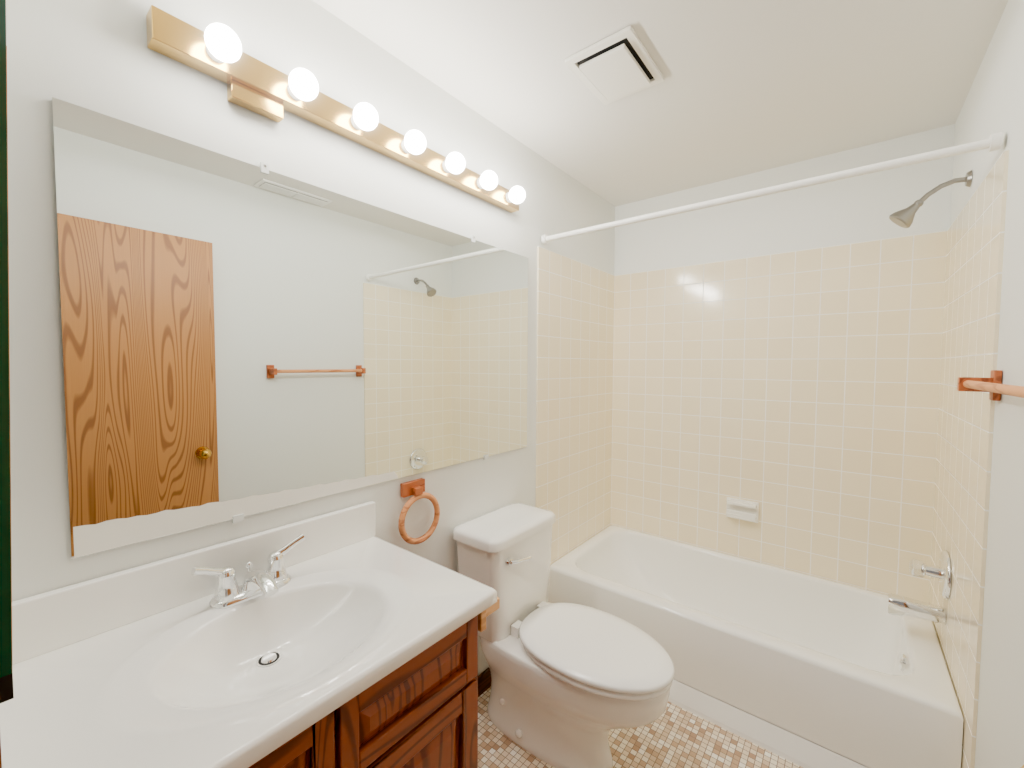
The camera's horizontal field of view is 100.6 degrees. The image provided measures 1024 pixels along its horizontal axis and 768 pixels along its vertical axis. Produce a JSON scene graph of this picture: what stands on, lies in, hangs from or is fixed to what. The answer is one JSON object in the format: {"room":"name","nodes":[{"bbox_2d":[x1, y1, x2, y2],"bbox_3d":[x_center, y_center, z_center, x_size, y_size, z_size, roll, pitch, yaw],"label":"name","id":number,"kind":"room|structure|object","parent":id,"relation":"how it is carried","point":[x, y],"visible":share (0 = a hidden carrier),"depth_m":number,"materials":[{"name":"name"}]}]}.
{"room":"bathroom","nodes":[
{"label":"bathroom","id":0,"kind":"room"},
{"bbox_2d":[6,0,614,675],"bbox_3d":[-0.224,0.122,1.756,0.100,2.440,2.900,2,3,38],"label":"wall","id":1,"kind":"structure","parent":0,"point":[98,56],"depth_m":1.07,"materials":[{"name":"white paint"}]},
{"bbox_2d":[0,501,375,673],"bbox_3d":[-0.698,0.450,1.074,0.021,0.113,0.797,2,3,38],"label":"backsplash","id":2,"kind":"structure","parent":1,"relation":"attached to","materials":[{"name":"white stone"}]},
{"bbox_2d":[52,97,527,558],"bbox_3d":[-0.402,-0.124,1.426,0.012,0.921,1.528,2,3,38],"label":"mirror","id":3,"kind":"object","parent":1,"relation":"attached to","point":[241,340],"visible":1,"depth_m":1.08,"materials":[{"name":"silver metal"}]},
{"bbox_2d":[146,5,525,212],"bbox_3d":[-0.346,-0.758,1.370,0.128,0.109,1.260,2,3,38],"label":"sconce","id":4,"kind":"object","parent":1,"relation":"attached to","point":[255,85],"visible":1,"depth_m":1.09,"materials":[{"name":"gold metal"}]},
{"bbox_2d":[398,478,439,543],"bbox_3d":[-0.335,0.455,1.515,0.044,0.222,0.181,2,3,38],"label":"towel ring","id":5,"kind":"object","parent":1,"relation":"attached to","point":[416,488],"visible":1,"depth_m":1.49,"materials":[{"name":"brown wood"}]},
{"bbox_2d":[478,667,490,696],"bbox_3d":[-0.176,1.300,1.784,0.012,0.085,0.949,2,3,38],"label":"baseboard","id":6,"kind":"structure","parent":1,"relation":"attached to","point":[484,681],"depth_m":1.85,"materials":[{"name":"brown wood"}]},
{"bbox_2d":[535,246,614,564],"bbox_3d":[0.388,0.315,2.449,0.008,2.000,0.852,2,3,38],"label":"tile","id":7,"kind":"structure","parent":1,"relation":"attached to","point":[575,352],"depth_m":2.38,"materials":[{"name":"beige tile"}]},
{"bbox_2d":[541,132,1002,243],"bbox_3d":[0.745,-0.688,1.627,1.505,0.044,0.044,2,3,38],"label":"curtain rod","id":8,"kind":"object","parent":1,"relation":"attached to","point":[993,142],"visible":1,"depth_m":1.42,"materials":[{"name":"white paint"}]},
{"bbox_2d":[478,687,802,767],"bbox_3d":[0.405,1.392,1.307,1.724,0.050,2.900,2,3,38],"label":"floor","id":9,"kind":"structure","parent":0,"point":[673,736],"depth_m":1.58,"materials":[{"name":"tile"}]},
{"bbox_2d":[0,501,499,767],"bbox_3d":[-0.476,0.889,0.959,0.544,0.978,0.870,2,3,38],"label":"bathroom vanity","id":10,"kind":"object","parent":9,"relation":"on","point":[344,638],"visible":1,"depth_m":0.87,"materials":[{"name":"brown wood"}]},
{"bbox_2d":[190,533,305,610],"bbox_3d":[-0.598,0.453,1.006,0.146,0.112,0.248,2,3,38],"label":"faucet","id":11,"kind":"object","parent":10,"relation":"on","point":[259,586],"depth_m":1.00,"materials":[{"name":"silver metal"}]},
{"bbox_2d":[453,503,673,767],"bbox_3d":[0.194,0.956,1.591,0.798,0.793,0.424,2,3,38],"label":"toilet","id":12,"kind":"object","parent":9,"relation":"on","point":[572,684],"visible":0.96,"depth_m":1.53,"materials":[{"name":"white ceramic"}]},
{"bbox_2d":[548,525,963,767],"bbox_3d":[1.004,1.147,2.048,1.504,0.380,0.760,2,3,38],"label":"bathtub","id":13,"kind":"object","parent":9,"relation":"on","point":[861,676],"visible":0.94,"depth_m":1.78,"materials":[{"name":"white ceramic"}]},
{"bbox_2d":[668,679,866,767],"bbox_3d":[0.757,1.308,1.746,1.504,0.083,0.031,2,3,38],"label":"baseboard","id":14,"kind":"structure","parent":13,"relation":"attached to","point":[795,749],"depth_m":1.61,"materials":[{"name":"white ceramic"}]},
{"bbox_2d":[312,0,1007,206],"bbox_3d":[0.418,-1.095,1.196,1.724,0.050,2.900,2,3,38],"label":"ceiling","id":15,"kind":"structure","parent":0,"point":[745,87],"depth_m":1.48,"materials":[{"name":"white paint"}]},
{"bbox_2d":[565,25,663,104],"bbox_3d":[0.356,-1.067,1.457,0.233,0.030,0.296,2,3,38],"label":"exhaust fan","id":16,"kind":"object","parent":15,"relation":"attached to","point":[618,65],"visible":1,"depth_m":1.42,"materials":[{"name":"white plastic"}]},
{"bbox_2d":[614,124,954,275],"bbox_3d":[1.283,0.104,2.346,1.524,2.440,0.100,2,3,38],"label":"wall","id":17,"kind":"structure","parent":0,"point":[860,208],"depth_m":2.13,"materials":[{"name":"white paint"}]},
{"bbox_2d":[611,231,946,602],"bbox_3d":[1.249,0.176,2.307,1.524,1.700,0.008,2,3,38],"label":"tile","id":18,"kind":"structure","parent":17,"relation":"attached to","point":[794,395],"depth_m":2.16,"materials":[{"name":"beige tile"}]},
{"bbox_2d":[726,497,758,522],"bbox_3d":[1.239,0.685,2.294,0.156,0.110,0.054,2,3,38],"label":"soap dish","id":19,"kind":"object","parent":18,"relation":"attached to","point":[745,510],"visible":1,"depth_m":2.29,"materials":[{"name":"white ceramic"}]},
{"bbox_2d":[950,0,1023,767],"bbox_3d":[1.047,0.174,0.746,0.100,2.440,2.900,2,3,38],"label":"wall","id":20,"kind":"structure","parent":0,"point":[993,103],"depth_m":1.08,"materials":[{"name":"white paint"}]},
{"bbox_2d":[889,170,971,227],"bbox_3d":[1.529,-0.670,1.562,0.211,0.167,0.080,2,3,38],"label":"shower head","id":21,"kind":"object","parent":20,"relation":"attached to","point":[903,218],"visible":1,"depth_m":1.57},
{"bbox_2d":[929,149,1008,767],"bbox_3d":[1.574,0.363,1.506,0.008,2.000,0.852,2,3,38],"label":"tile","id":22,"kind":"structure","parent":20,"relation":"attached to","point":[973,279],"depth_m":1.35,"materials":[{"name":"beige tile"}]},
{"bbox_2d":[887,593,945,623],"bbox_3d":[1.536,0.861,1.619,0.156,0.072,0.058,2,3,38],"label":"tub spout","id":23,"kind":"object","parent":22,"relation":"attached to","point":[899,605],"visible":1,"depth_m":1.60,"materials":[{"name":"silver metal"}]},
{"bbox_2d":[909,550,950,598],"bbox_3d":[1.560,0.700,1.594,0.098,0.172,0.172,2,3,38],"label":"tub valve","id":24,"kind":"object","parent":22,"relation":"attached to","point":[941,572],"visible":0.98,"depth_m":1.56,"materials":[{"name":"silver metal"}]},
{"bbox_2d":[957,370,1023,400],"bbox_3d":[1.073,0.012,0.914,0.076,0.080,0.625,2,3,38],"label":"towel bar","id":25,"kind":"object","parent":20,"relation":"attached to","point":[994,386],"visible":1,"depth_m":1.10,"materials":[{"name":"brown wood"}]},
{"bbox_3d":[-0.426,0.191,0.199,1.524,2.440,0.210,2,3,38],"label":"wall","id":26,"kind":"structure","parent":0,"visible":0},
{"bbox_2d":[0,739,1,767],"bbox_3d":[-0.095,0.360,0.085,0.865,2.117,0.012,2,3,38],"label":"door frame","id":27,"kind":"structure","parent":26,"relation":"attached to","point":[0,755],"depth_m":0.32,"materials":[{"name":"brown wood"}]},
{"bbox_2d":[0,0,13,702],"bbox_3d":[-0.652,-0.172,0.527,0.580,0.866,0.040,2,3,38],"label":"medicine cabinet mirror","id":28,"kind":"object","parent":26,"relation":"attached to","point":[6,682],"visible":1,"depth_m":0.36,"materials":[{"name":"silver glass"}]}
]}

